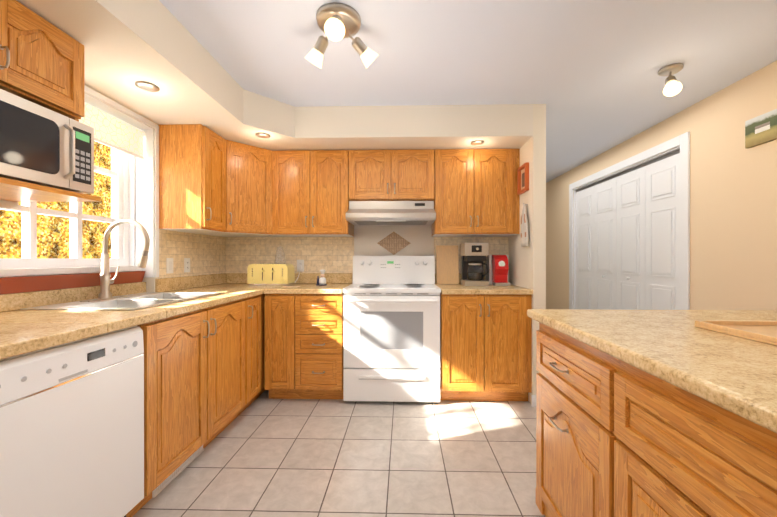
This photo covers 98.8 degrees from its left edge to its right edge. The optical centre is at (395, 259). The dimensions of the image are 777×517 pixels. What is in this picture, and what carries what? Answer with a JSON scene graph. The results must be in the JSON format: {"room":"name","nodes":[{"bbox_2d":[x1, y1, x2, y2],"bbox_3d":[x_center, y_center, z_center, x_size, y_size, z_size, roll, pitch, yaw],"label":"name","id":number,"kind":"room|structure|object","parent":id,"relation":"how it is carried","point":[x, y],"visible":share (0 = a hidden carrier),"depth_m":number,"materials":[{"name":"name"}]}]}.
{"room":"kitchen","nodes":[
{"label":"kitchen","id":0,"kind":"room"},
{"bbox_2d":[0,85,220,291],"bbox_3d":[-1.898,-0.028,1.009,0.300,2.380,4.800,0,0,1],"label":"wall","id":1,"kind":"structure","parent":0,"point":[150,284],"depth_m":2.37,"materials":[{"name":"beige paint"}]},
{"bbox_2d":[0,0,100,209],"bbox_3d":[-1.538,-0.595,1.150,0.408,0.744,0.700,0,0,1],"label":"upper cabinet","id":2,"kind":"object","parent":1,"relation":"attached to","point":[41,61],"visible":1,"depth_m":1.32,"materials":[{"name":"brown wood"}]},
{"bbox_2d":[0,89,93,193],"bbox_3d":[-1.509,-0.430,1.219,0.408,0.300,0.518,0,0,1],"label":"microwave","id":3,"kind":"object","parent":2,"relation":"in","point":[41,145],"visible":0.88,"depth_m":1.27,"materials":[{"name":"white"}]},
{"bbox_2d":[0,271,144,293],"bbox_3d":[-1.819,0.122,1.823,0.070,0.075,1.069,0,0,1],"label":"window sill","id":4,"kind":"structure","parent":1,"relation":"on","point":[9,285],"depth_m":1.76,"materials":[{"name":"brown wood"}]},
{"bbox_2d":[0,85,158,277],"bbox_3d":[-1.837,-0.414,1.823,0.242,1.090,1.150,0,0,1],"label":"window","id":5,"kind":"structure","parent":1,"relation":"in","point":[121,172],"depth_m":2.26,"materials":[{"name":"white wood"}]},
{"bbox_2d":[78,102,145,158],"bbox_3d":[-1.808,-0.807,1.825,0.060,0.213,1.058,0,0,1],"label":"roller blind","id":6,"kind":"object","parent":5,"relation":"attached to","point":[111,131],"visible":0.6,"depth_m":2.10,"materials":[{"name":"fabric"}]},
{"bbox_2d":[186,141,277,236],"bbox_3d":[-1.369,-0.595,2.959,0.661,0.750,0.671,0,0,1],"label":"upper cabinet","id":7,"kind":"object","parent":1,"relation":"attached to","point":[253,170],"depth_m":2.84,"materials":[{"name":"brown wood"}]},
{"bbox_2d":[16,0,532,150],"bbox_3d":[-0.353,-1.093,0.971,2.790,0.250,4.600,0,0,1],"label":"soffit","id":8,"kind":"structure","parent":0,"point":[127,44],"depth_m":2.23,"materials":[{"name":"beige paint"}]},
{"bbox_2d":[135,81,159,91],"bbox_3d":[-1.391,-0.963,1.863,0.112,0.011,0.112,0,0,1],"label":"recessed light","id":9,"kind":"object","parent":8,"relation":"in","point":[146,86],"visible":1,"depth_m":1.85,"materials":[{"name":"silver metal"}]},
{"bbox_2d":[255,133,269,137],"bbox_3d":[-1.040,-0.964,2.602,0.112,0.011,0.112,0,0,1],"label":"recessed light","id":10,"kind":"object","parent":8,"relation":"in","point":[262,135],"visible":1,"depth_m":2.58,"materials":[{"name":"white glass"}]},
{"bbox_2d":[471,140,484,144],"bbox_3d":[0.680,-0.964,2.764,0.112,0.011,0.112,0,0,1],"label":"recessed light","id":11,"kind":"object","parent":8,"relation":"in","point":[478,142],"visible":1,"depth_m":2.74,"materials":[{"name":"white glass"}]},
{"bbox_2d":[133,390,545,516],"bbox_3d":[0.289,1.190,2.310,4.310,0.060,7.500,0,0,1],"label":"floor","id":12,"kind":"structure","parent":0,"point":[262,455],"depth_m":1.89,"materials":[{"name":"beige tile"}]},
{"bbox_2d":[0,326,143,516],"bbox_3d":[-1.393,0.724,1.164,0.582,0.875,0.594,0,0,1],"label":"dishwasher","id":13,"kind":"object","parent":12,"relation":"on","point":[71,429],"visible":0.96,"depth_m":1.15,"materials":[{"name":"white"}]},
{"bbox_2d":[126,294,264,516],"bbox_3d":[-1.394,0.721,1.673,0.673,0.879,3.248,0,0,1],"label":"base cabinet","id":14,"kind":"object","parent":12,"relation":"on","point":[204,377],"visible":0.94,"depth_m":1.81,"materials":[{"name":"brown wood"}]},
{"bbox_2d":[0,273,263,359],"bbox_3d":[-1.471,0.211,1.674,0.780,0.139,3.249,0,0,1],"label":"countertop","id":15,"kind":"structure","parent":14,"relation":"on","point":[24,331],"depth_m":1.53,"materials":[{"name":"beige stone"}]},
{"bbox_2d":[80,219,149,301],"bbox_3d":[-1.581,0.000,1.940,0.291,0.467,0.250,0,0,1],"label":"gooseneck faucet","id":16,"kind":"object","parent":15,"relation":"on","point":[106,281],"visible":1,"depth_m":1.93,"materials":[{"name":"silver metal"}]},
{"bbox_2d":[20,292,223,309],"bbox_3d":[-1.493,0.322,1.958,0.551,0.176,0.781,0,0,1],"label":"steel double sink","id":17,"kind":"object","parent":15,"relation":"in","point":[137,301],"visible":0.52,"depth_m":1.94,"materials":[{"name":"silver metal"}]},
{"bbox_2d":[247,264,294,285],"bbox_3d":[-1.135,0.140,3.032,0.360,0.196,0.210,0,0,1],"label":"toaster","id":18,"kind":"object","parent":15,"relation":"on","point":[270,274],"visible":1,"depth_m":2.95,"materials":[{"name":"yellow"}]},
{"bbox_2d":[274,246,285,263],"bbox_3d":[-1.115,0.056,3.207,0.104,0.365,0.104,0,0,1],"label":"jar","id":19,"kind":"object","parent":15,"relation":"on","point":[282,259],"visible":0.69,"depth_m":3.19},
{"bbox_2d":[152,445,203,497],"bbox_3d":[-1.171,1.111,1.814,0.012,0.092,0.400,0,0,1],"label":"grille","id":20,"kind":"object","parent":14,"relation":"attached to","point":[173,475],"visible":0.25,"depth_m":1.77,"materials":[{"name":"white"}]},
{"bbox_2d":[264,273,352,293],"bbox_3d":[-0.735,0.209,2.962,0.630,0.139,0.639,0,0,1],"label":"countertop","id":21,"kind":"structure","parent":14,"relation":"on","point":[335,282],"depth_m":3.02,"materials":[{"name":"beige stone"}]},
{"bbox_2d":[316,269,326,285],"bbox_3d":[-0.679,0.166,3.041,0.104,0.144,0.104,0,0,1],"label":"chef figurine","id":22,"kind":"object","parent":21,"relation":"on","point":[321,281],"visible":1,"depth_m":3.02,"materials":[{"name":"white ceramic"}]},
{"bbox_2d":[265,294,296,398],"bbox_3d":[-0.926,0.719,2.976,0.249,0.880,0.619,0,0,1],"label":"base cabinet","id":23,"kind":"object","parent":12,"relation":"on","point":[280,309],"depth_m":2.67,"materials":[{"name":"brown wood"}]},
{"bbox_2d":[297,293,343,398],"bbox_3d":[-0.642,0.719,2.969,0.445,0.880,0.619,0,0,1],"label":"base cabinet","id":24,"kind":"object","parent":12,"relation":"on","point":[320,368],"depth_m":2.66,"materials":[{"name":"brown wood"}]},
{"bbox_2d":[343,256,440,401],"bbox_3d":[-0.027,0.564,2.909,0.779,1.189,0.656,0,0,1],"label":"range","id":25,"kind":"object","parent":12,"relation":"on","point":[391,328],"visible":1,"depth_m":2.64,"materials":[{"name":"white metal"}]},
{"bbox_2d":[440,293,531,400],"bbox_3d":[0.727,0.719,2.937,0.716,0.880,0.619,0,0,1],"label":"base cabinet","id":26,"kind":"object","parent":12,"relation":"on","point":[485,347],"depth_m":2.63,"materials":[{"name":"brown wood"}]},
{"bbox_2d":[435,273,532,294],"bbox_3d":[0.728,0.209,2.933,0.718,0.139,0.629,0,0,1],"label":"countertop","id":27,"kind":"structure","parent":26,"relation":"on","point":[459,288],"depth_m":2.63,"materials":[{"name":"beige stone"}]},
{"bbox_2d":[436,245,458,283],"bbox_3d":[0.497,0.053,3.206,0.215,0.371,0.074,0,0,1],"label":"cutting board","id":28,"kind":"object","parent":27,"relation":"on","point":[447,264],"visible":0.98,"depth_m":3.19,"materials":[{"name":"brown wood"}]},
{"bbox_2d":[461,243,488,285],"bbox_3d":[0.728,0.046,3.065,0.222,0.385,0.235,0,0,1],"label":"drip coffee maker","id":29,"kind":"object","parent":27,"relation":"on","point":[473,255],"visible":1,"depth_m":2.96,"materials":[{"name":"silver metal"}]},
{"bbox_2d":[485,255,510,285],"bbox_3d":[0.952,0.098,3.078,0.180,0.280,0.270,0,0,1],"label":"machine","id":30,"kind":"object","parent":27,"relation":"on","point":[497,274],"visible":0.96,"depth_m":3.00,"materials":[{"name":"red plastic"}]},
{"bbox_2d":[536,322,776,516],"bbox_3d":[1.446,0.723,0.447,1.703,0.879,2.232,0,0,1],"label":"base cabinet","id":31,"kind":"object","parent":12,"relation":"on","point":[615,437],"visible":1,"depth_m":0.90,"materials":[{"name":"brown wood"}]},
{"bbox_2d":[527,309,776,432],"bbox_3d":[1.452,0.263,0.463,1.693,0.039,2.265,0,0,1],"label":"countertop","id":32,"kind":"structure","parent":31,"relation":"on","point":[736,375],"depth_m":0.90,"materials":[{"name":"stone"}]},
{"bbox_2d":[695,320,776,345],"bbox_3d":[1.274,0.230,1.024,0.420,0.022,0.320,0,0,1],"label":"cutting board","id":33,"kind":"object","parent":32,"relation":"on","point":[763,331],"visible":1,"depth_m":1.10,"materials":[{"name":"brown wood"}]},
{"bbox_2d":[159,0,776,182],"bbox_3d":[0.289,-1.250,2.306,4.310,0.060,7.500,0,0,1],"label":"ceiling","id":34,"kind":"structure","parent":0,"point":[585,72],"depth_m":1.98,"materials":[{"name":"white paint"}]},
{"bbox_2d":[305,2,377,67],"bbox_3d":[-0.288,-1.115,1.661,0.384,0.206,0.362,0,0,1],"label":"ceiling spotlight","id":35,"kind":"object","parent":34,"relation":"attached to","point":[336,21],"visible":1,"depth_m":1.67,"materials":[{"name":"silver metal"}]},
{"bbox_2d":[658,63,683,96],"bbox_3d":[1.750,-1.122,2.112,0.146,0.193,0.166,0,0,1],"label":"ceiling spotlight","id":36,"kind":"object","parent":34,"relation":"attached to","point":[671,81],"visible":1,"depth_m":2.10,"materials":[{"name":"silver metal"}]},
{"bbox_2d":[509,104,545,402],"bbox_3d":[1.171,-0.032,4.277,0.100,2.380,3.320,0,0,1],"label":"wall","id":37,"kind":"structure","parent":0,"point":[527,266],"depth_m":2.62,"materials":[{"name":"beige paint"}]},
{"bbox_2d":[517,162,528,194],"bbox_3d":[1.070,-0.673,2.796,0.030,0.225,0.195,0,0,1],"label":"picture frame","id":38,"kind":"object","parent":37,"relation":"attached to","point":[522,178],"visible":0.98,"depth_m":2.79,"materials":[{"name":"red wood"}]},
{"bbox_2d":[521,203,528,246],"bbox_3d":[1.064,-0.284,2.749,0.040,0.359,0.157,0,0,1],"label":"towel","id":39,"kind":"object","parent":37,"relation":"hanging from","point":[524,233],"visible":1,"depth_m":2.74,"materials":[{"name":"white fabric"}]},
{"bbox_2d":[531,395,535,406],"bbox_3d":[1.702,1.115,2.276,1.282,0.090,7.300,0,0,1],"label":"baseboard","id":40,"kind":"structure","parent":37,"relation":"attached to","point":[533,400],"depth_m":2.61,"materials":[{"name":"white wood"}]},
{"bbox_2d":[546,61,776,309],"bbox_3d":[2.718,-0.029,2.250,0.750,2.380,7.500,0,0,1],"label":"wall","id":41,"kind":"structure","parent":0,"point":[733,222],"depth_m":2.40,"materials":[{"name":"beige paint"}]},
{"bbox_2d":[576,153,679,309],"bbox_3d":[2.395,0.128,3.615,0.064,2.038,1.714,0,0,1],"label":"bifold closet doors","id":42,"kind":"structure","parent":41,"relation":"in","point":[628,241],"depth_m":3.36,"materials":[{"name":"white wood"}]},
{"bbox_2d":[569,132,689,309],"bbox_3d":[2.416,0.069,3.613,0.118,2.180,1.910,0,0,1],"label":"trim","id":43,"kind":"structure","parent":41,"relation":"attached to","point":[681,143],"depth_m":2.93,"materials":[{"name":"white painted wood"}]},
{"bbox_2d":[745,109,776,147],"bbox_3d":[2.328,-0.824,2.103,0.022,0.180,0.210,0,0,1],"label":"framed picture","id":44,"kind":"object","parent":41,"relation":"attached to","point":[761,129],"visible":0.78,"depth_m":2.11},
{"bbox_3d":[-0.297,-0.031,3.322,2.790,2.380,0.100,0,0,1],"label":"wall","id":45,"kind":"structure","parent":0,"visible":0},
{"bbox_2d":[158,229,225,277],"bbox_3d":[-1.700,-0.043,2.847,0.007,0.364,0.900,0,0,1],"label":"tile backsplash","id":46,"kind":"structure","parent":45,"relation":"attached to","point":[207,254],"depth_m":2.78,"materials":[{"name":"beige tile"}]},
{"bbox_2d":[166,258,172,273],"bbox_3d":[-1.700,0.050,2.505,0.008,0.116,0.070,0,0,1],"label":"light switch","id":47,"kind":"object","parent":46,"relation":"attached to","point":[169,265],"visible":1,"depth_m":2.49,"materials":[{"name":"white plastic"}]},
{"bbox_2d":[184,258,189,272],"bbox_3d":[-1.695,0.050,2.705,0.008,0.116,0.070,0,0,1],"label":"outlet","id":48,"kind":"object","parent":46,"relation":"attached to","point":[186,264],"visible":1,"depth_m":2.69,"materials":[{"name":"white plastic"}]},
{"bbox_2d":[158,124,229,231],"bbox_3d":[-1.518,-0.594,2.562,0.381,0.750,0.343,0,0,1],"label":"upper cabinet","id":49,"kind":"object","parent":45,"relation":"attached to","point":[211,183],"depth_m":2.39,"materials":[{"name":"brown wood"}]},
{"bbox_2d":[226,237,353,272],"bbox_3d":[-1.053,-0.044,3.285,1.280,0.364,0.008,0,0,1],"label":"tile backsplash","id":50,"kind":"structure","parent":45,"relation":"attached to","point":[329,254],"depth_m":3.28,"materials":[{"name":"beige tile"}]},
{"bbox_2d":[297,260,303,271],"bbox_3d":[-0.939,0.064,3.275,0.070,0.116,0.008,0,0,1],"label":"outlet","id":51,"kind":"object","parent":50,"relation":"attached to","point":[300,262],"visible":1,"depth_m":3.27,"materials":[{"name":"white plastic"}]},
{"bbox_2d":[278,150,325,236],"bbox_3d":[-0.918,-0.595,3.092,0.445,0.750,0.383,0,0,1],"label":"upper cabinet","id":52,"kind":"object","parent":45,"relation":"attached to","point":[297,169],"depth_m":2.95,"materials":[{"name":"brown wood"}]},
{"bbox_2d":[318,150,357,236],"bbox_3d":[-0.585,-0.595,3.107,0.461,0.750,0.339,0,0,1],"label":"upper cabinet","id":53,"kind":"object","parent":45,"relation":"attached to","point":[337,169],"depth_m":2.94,"materials":[{"name":"brown wood"}]},
{"bbox_2d":[358,150,397,200],"bbox_3d":[-0.195,-0.745,3.097,0.441,0.450,0.339,0,0,1],"label":"upper cabinet","id":54,"kind":"object","parent":45,"relation":"attached to","point":[377,169],"depth_m":2.93,"materials":[{"name":"brown wood"}]},
{"bbox_2d":[354,225,433,255],"bbox_3d":[-0.018,-0.061,3.260,0.783,0.560,0.010,0,0,1],"label":"panel","id":55,"kind":"object","parent":45,"relation":"attached to","point":[415,240],"visible":0.64,"depth_m":3.26,"materials":[{"name":"white tile"}]},
{"bbox_2d":[398,149,437,200],"bbox_3d":[0.124,-0.745,3.089,0.442,0.450,0.339,0,0,1],"label":"upper cabinet","id":56,"kind":"object","parent":45,"relation":"attached to","point":[417,168],"depth_m":2.92,"materials":[{"name":"brown wood"}]},
{"bbox_2d":[346,201,435,225],"bbox_3d":[-0.037,-0.419,3.013,0.753,0.196,0.496,0,0,1],"label":"steel range hood","id":57,"kind":"object","parent":56,"relation":"attached to","point":[385,213],"visible":1,"depth_m":2.90,"materials":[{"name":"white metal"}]},
{"bbox_2d":[426,149,481,236],"bbox_3d":[0.516,-0.595,3.080,0.465,0.750,0.339,0,0,1],"label":"upper cabinet","id":58,"kind":"object","parent":45,"relation":"attached to","point":[458,206],"depth_m":2.91,"materials":[{"name":"brown wood"}]},
{"bbox_2d":[434,237,508,272],"bbox_3d":[0.736,-0.044,3.244,0.719,0.364,0.007,0,0,1],"label":"tile backsplash","id":59,"kind":"structure","parent":45,"relation":"attached to","point":[497,245],"depth_m":3.24,"materials":[{"name":"beige tile"}]},
{"bbox_2d":[474,149,519,236],"bbox_3d":[0.858,-0.595,3.072,0.463,0.750,0.339,0,0,1],"label":"upper cabinet","id":60,"kind":"object","parent":45,"relation":"attached to","point":[500,199],"depth_m":2.90,"materials":[{"name":"brown wood"}]},
{"label":"outside","id":61,"kind":"structure","parent":0,"visible":0},
{"bbox_2d":[0,141,110,257],"bbox_3d":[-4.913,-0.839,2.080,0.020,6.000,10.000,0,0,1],"label":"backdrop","id":62,"kind":"structure","parent":61,"point":[53,236],"depth_m":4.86,"materials":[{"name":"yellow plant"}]}
]}

